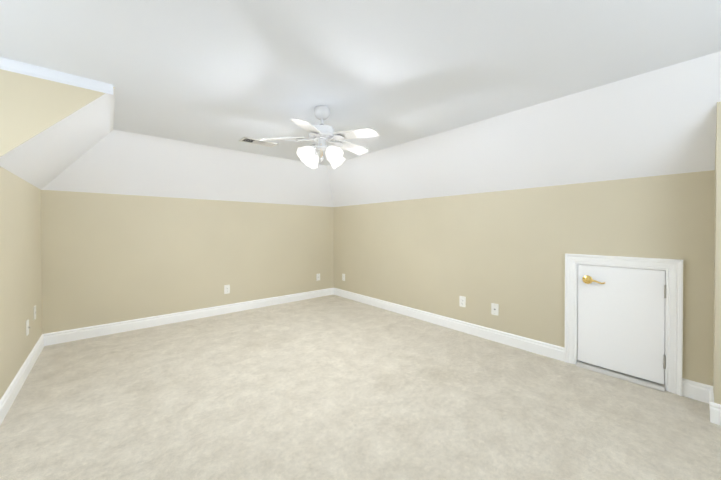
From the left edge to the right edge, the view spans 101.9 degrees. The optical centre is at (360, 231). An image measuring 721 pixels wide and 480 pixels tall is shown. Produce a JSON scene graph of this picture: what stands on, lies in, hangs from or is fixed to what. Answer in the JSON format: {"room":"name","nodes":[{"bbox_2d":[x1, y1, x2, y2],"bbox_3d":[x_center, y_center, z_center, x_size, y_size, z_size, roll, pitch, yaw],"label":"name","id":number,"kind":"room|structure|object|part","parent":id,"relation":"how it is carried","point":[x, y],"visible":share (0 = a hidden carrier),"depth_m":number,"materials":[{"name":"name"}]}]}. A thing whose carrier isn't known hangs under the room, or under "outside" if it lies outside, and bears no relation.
{"room":"empty attic room","nodes":[
{"label":"empty attic room","id":0,"kind":"room"},
{"bbox_2d":[0,166,41,399],"bbox_3d":[-2.591,0.069,2.193,0.100,2.050,1.620,0,1,-41],"label":"wall","id":1,"kind":"structure","parent":0,"point":[20,257],"depth_m":2.05,"materials":[{"name":"beige paint"}]},
{"bbox_2d":[0,333,47,424],"bbox_3d":[-2.501,1.037,2.182,0.015,0.114,1.505,0,1,-41],"label":"baseboard","id":2,"kind":"structure","parent":1,"relation":"attached to","point":[9,396],"depth_m":2.03,"materials":[{"name":"white wood"}]},
{"bbox_2d":[26,319,29,335],"bbox_3d":[-2.580,0.748,2.274,0.017,0.114,0.070,0,1,-41],"label":"electrical outlet","id":3,"kind":"object","parent":1,"relation":"attached to","point":[27,327],"visible":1,"depth_m":2.25,"materials":[{"name":"white plastic"}]},
{"bbox_2d":[0,69,114,156],"bbox_3d":[-2.353,0.074,1.395,1.820,2.050,0.100,0,1,-41],"label":"wall","id":4,"kind":"structure","parent":0,"point":[31,107],"depth_m":1.70,"materials":[{"name":"beige paint"}]},
{"bbox_2d":[0,57,112,94],"bbox_3d":[-2.288,-0.924,1.350,1.750,0.052,0.041,0,1,-41],"label":"crown molding","id":5,"kind":"structure","parent":4,"relation":"attached to","point":[6,64],"depth_m":1.73,"materials":[{"name":"white"}]},
{"bbox_2d":[0,88,114,188],"bbox_3d":[-2.347,-0.700,2.334,0.579,0.624,1.517,0,1,-41],"label":"ceiling slope","id":6,"kind":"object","parent":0,"point":[43,159],"visible":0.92,"depth_m":2.11,"materials":[{"name":"white paint"}]},
{"bbox_2d":[41,190,333,333],"bbox_3d":[-1.768,0.056,3.904,3.580,2.050,0.100,0,1,-41],"label":"wall","id":7,"kind":"structure","parent":0,"point":[109,258],"depth_m":3.42,"materials":[{"name":"beige paint"}]},
{"bbox_2d":[48,288,331,344],"bbox_3d":[-1.731,1.024,3.868,3.380,0.114,0.015,0,1,-41],"label":"baseboard","id":8,"kind":"structure","parent":7,"relation":"attached to","point":[64,336],"depth_m":3.43,"materials":[{"name":"white wood"}]},
{"bbox_2d":[224,285,229,293],"bbox_3d":[-1.756,0.766,3.849,0.070,0.114,0.008,0,1,-41],"label":"duplex electrical outlet","id":9,"kind":"object","parent":7,"relation":"attached to","point":[226,289],"visible":1,"depth_m":3.84,"materials":[{"name":"white plastic"}]},
{"bbox_2d":[41,129,333,206],"bbox_3d":[-1.613,-0.707,3.718,3.380,0.619,0.503,0,1,-41],"label":"ceiling","id":10,"kind":"structure","parent":0,"point":[113,161],"depth_m":3.35,"materials":[{"name":"white paint"}]},
{"bbox_2d":[0,294,720,479],"bbox_3d":[-0.428,1.150,1.358,4.880,0.100,5.720,0,1,-41],"label":"floor","id":11,"kind":"structure","parent":0,"point":[332,387],"depth_m":1.79,"materials":[{"name":"carpet"}]},
{"bbox_2d":[576,361,664,391],"bbox_3d":[1.937,1.078,2.205,0.079,0.030,0.498,0,1,-41],"label":"threshold","id":12,"kind":"object","parent":11,"relation":"on","point":[633,379],"visible":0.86,"depth_m":2.17,"materials":[{"name":"white wood"}]},
{"bbox_2d":[0,0,720,165],"bbox_3d":[-0.428,-1.000,1.342,4.880,0.100,5.720,0,1,-41],"label":"ceiling","id":13,"kind":"structure","parent":0,"point":[228,74],"depth_m":1.58,"materials":[{"name":"white paint"}]},
{"bbox_2d":[239,137,277,146],"bbox_3d":[-1.100,-0.960,3.166,0.370,0.011,0.170,0,1,-41],"label":"ceiling vent","id":14,"kind":"object","parent":13,"relation":"in","point":[257,142],"visible":0.96,"depth_m":3.16,"materials":[{"name":"white metal"}]},
{"bbox_2d":[258,106,379,168],"bbox_3d":[-0.283,-0.731,2.310,0.900,0.453,0.926,0,1,-41],"label":"fan","id":15,"kind":"object","parent":13,"relation":"hanging from","point":[321,134],"visible":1,"depth_m":2.22,"materials":[{"name":"white metal"}]},
{"bbox_3d":[-0.301,-0.795,2.285,0.202,0.325,0.202,0,1,-41],"label":"motor","id":16,"kind":"part","parent":15,"relation":"part of","materials":[{"name":"white metal"}]},
{"bbox_2d":[327,51,720,206],"bbox_3d":[0.762,-0.704,3.260,0.503,0.619,4.170,0,1,-41],"label":"ceiling","id":17,"kind":"structure","parent":0,"point":[659,122],"depth_m":2.24,"materials":[{"name":"white paint"}]},
{"bbox_2d":[334,170,714,385],"bbox_3d":[1.383,0.063,2.909,0.100,2.050,5.520,0,1,-41],"label":"wall","id":18,"kind":"structure","parent":0,"point":[507,250],"depth_m":2.68,"materials":[{"name":"beige paint"}]},
{"bbox_2d":[332,288,563,360],"bbox_3d":[0.636,1.025,3.698,0.015,0.114,3.300,0,1,-41],"label":"baseboard","id":19,"kind":"structure","parent":18,"relation":"attached to","point":[531,345],"depth_m":3.10,"materials":[{"name":"white wood"}]},
{"bbox_2d":[459,296,465,306],"bbox_3d":[1.101,0.761,3.160,0.008,0.114,0.070,0,1,-41],"label":"electrical outlet","id":20,"kind":"object","parent":18,"relation":"attached to","point":[462,301],"visible":1,"depth_m":3.16,"materials":[{"name":"white plastic"}]},
{"bbox_2d":[491,303,498,315],"bbox_3d":[1.330,0.773,2.895,0.006,0.114,0.070,0,1,-41],"label":"outlet","id":21,"kind":"object","parent":18,"relation":"attached to","point":[494,309],"visible":1,"depth_m":2.90,"materials":[{"name":"white plastic"}]},
{"bbox_2d":[576,263,666,389],"bbox_3d":[1.967,0.672,2.229,0.108,0.842,0.534,0,1,-41],"label":"lining","id":22,"kind":"object","parent":18,"relation":"attached to","point":[577,312],"depth_m":2.06,"materials":[{"name":"white wood"}]},
{"bbox_2d":[578,264,664,384],"bbox_3d":[1.949,0.666,2.213,0.035,0.787,0.492,0,1,-41],"label":"door","id":23,"kind":"structure","parent":22,"relation":"attached to","point":[621,319],"depth_m":2.18,"materials":[{"name":"white wood"}]},
{"bbox_3d":[2.104,0.657,2.020,0.042,0.575,0.013,0,1,-41],"label":"attic door hinges","id":24,"kind":"part","parent":22,"relation":"part of","materials":[{"name":"silver metal"}]},
{"bbox_2d":[564,253,682,395],"bbox_3d":[1.913,0.641,2.182,0.059,0.905,0.660,0,1,-41],"label":"door frame","id":25,"kind":"structure","parent":18,"relation":"attached to","point":[674,325],"depth_m":2.01,"materials":[{"name":"white wood"}]},
{"bbox_2d":[700,383,713,401],"bbox_3d":[2.117,1.040,1.780,0.270,0.114,0.040,0,1,-41],"label":"baseboard","id":26,"kind":"structure","parent":18,"relation":"attached to","point":[706,391],"depth_m":1.87,"materials":[{"name":"white wood"}]},
{"bbox_2d":[713,102,720,403],"bbox_3d":[2.587,0.076,1.227,0.270,2.050,1.400,0,1,-41],"label":"wall","id":27,"kind":"structure","parent":0,"point":[717,318],"depth_m":1.66,"materials":[{"name":"beige paint"}]},
{"bbox_2d":[704,400,720,425],"bbox_3d":[2.464,1.044,1.158,0.015,0.114,1.385,0,1,-41],"label":"baseboard","id":28,"kind":"structure","parent":27,"relation":"attached to","point":[714,408],"depth_m":1.67,"materials":[{"name":"white wood"}]}
]}

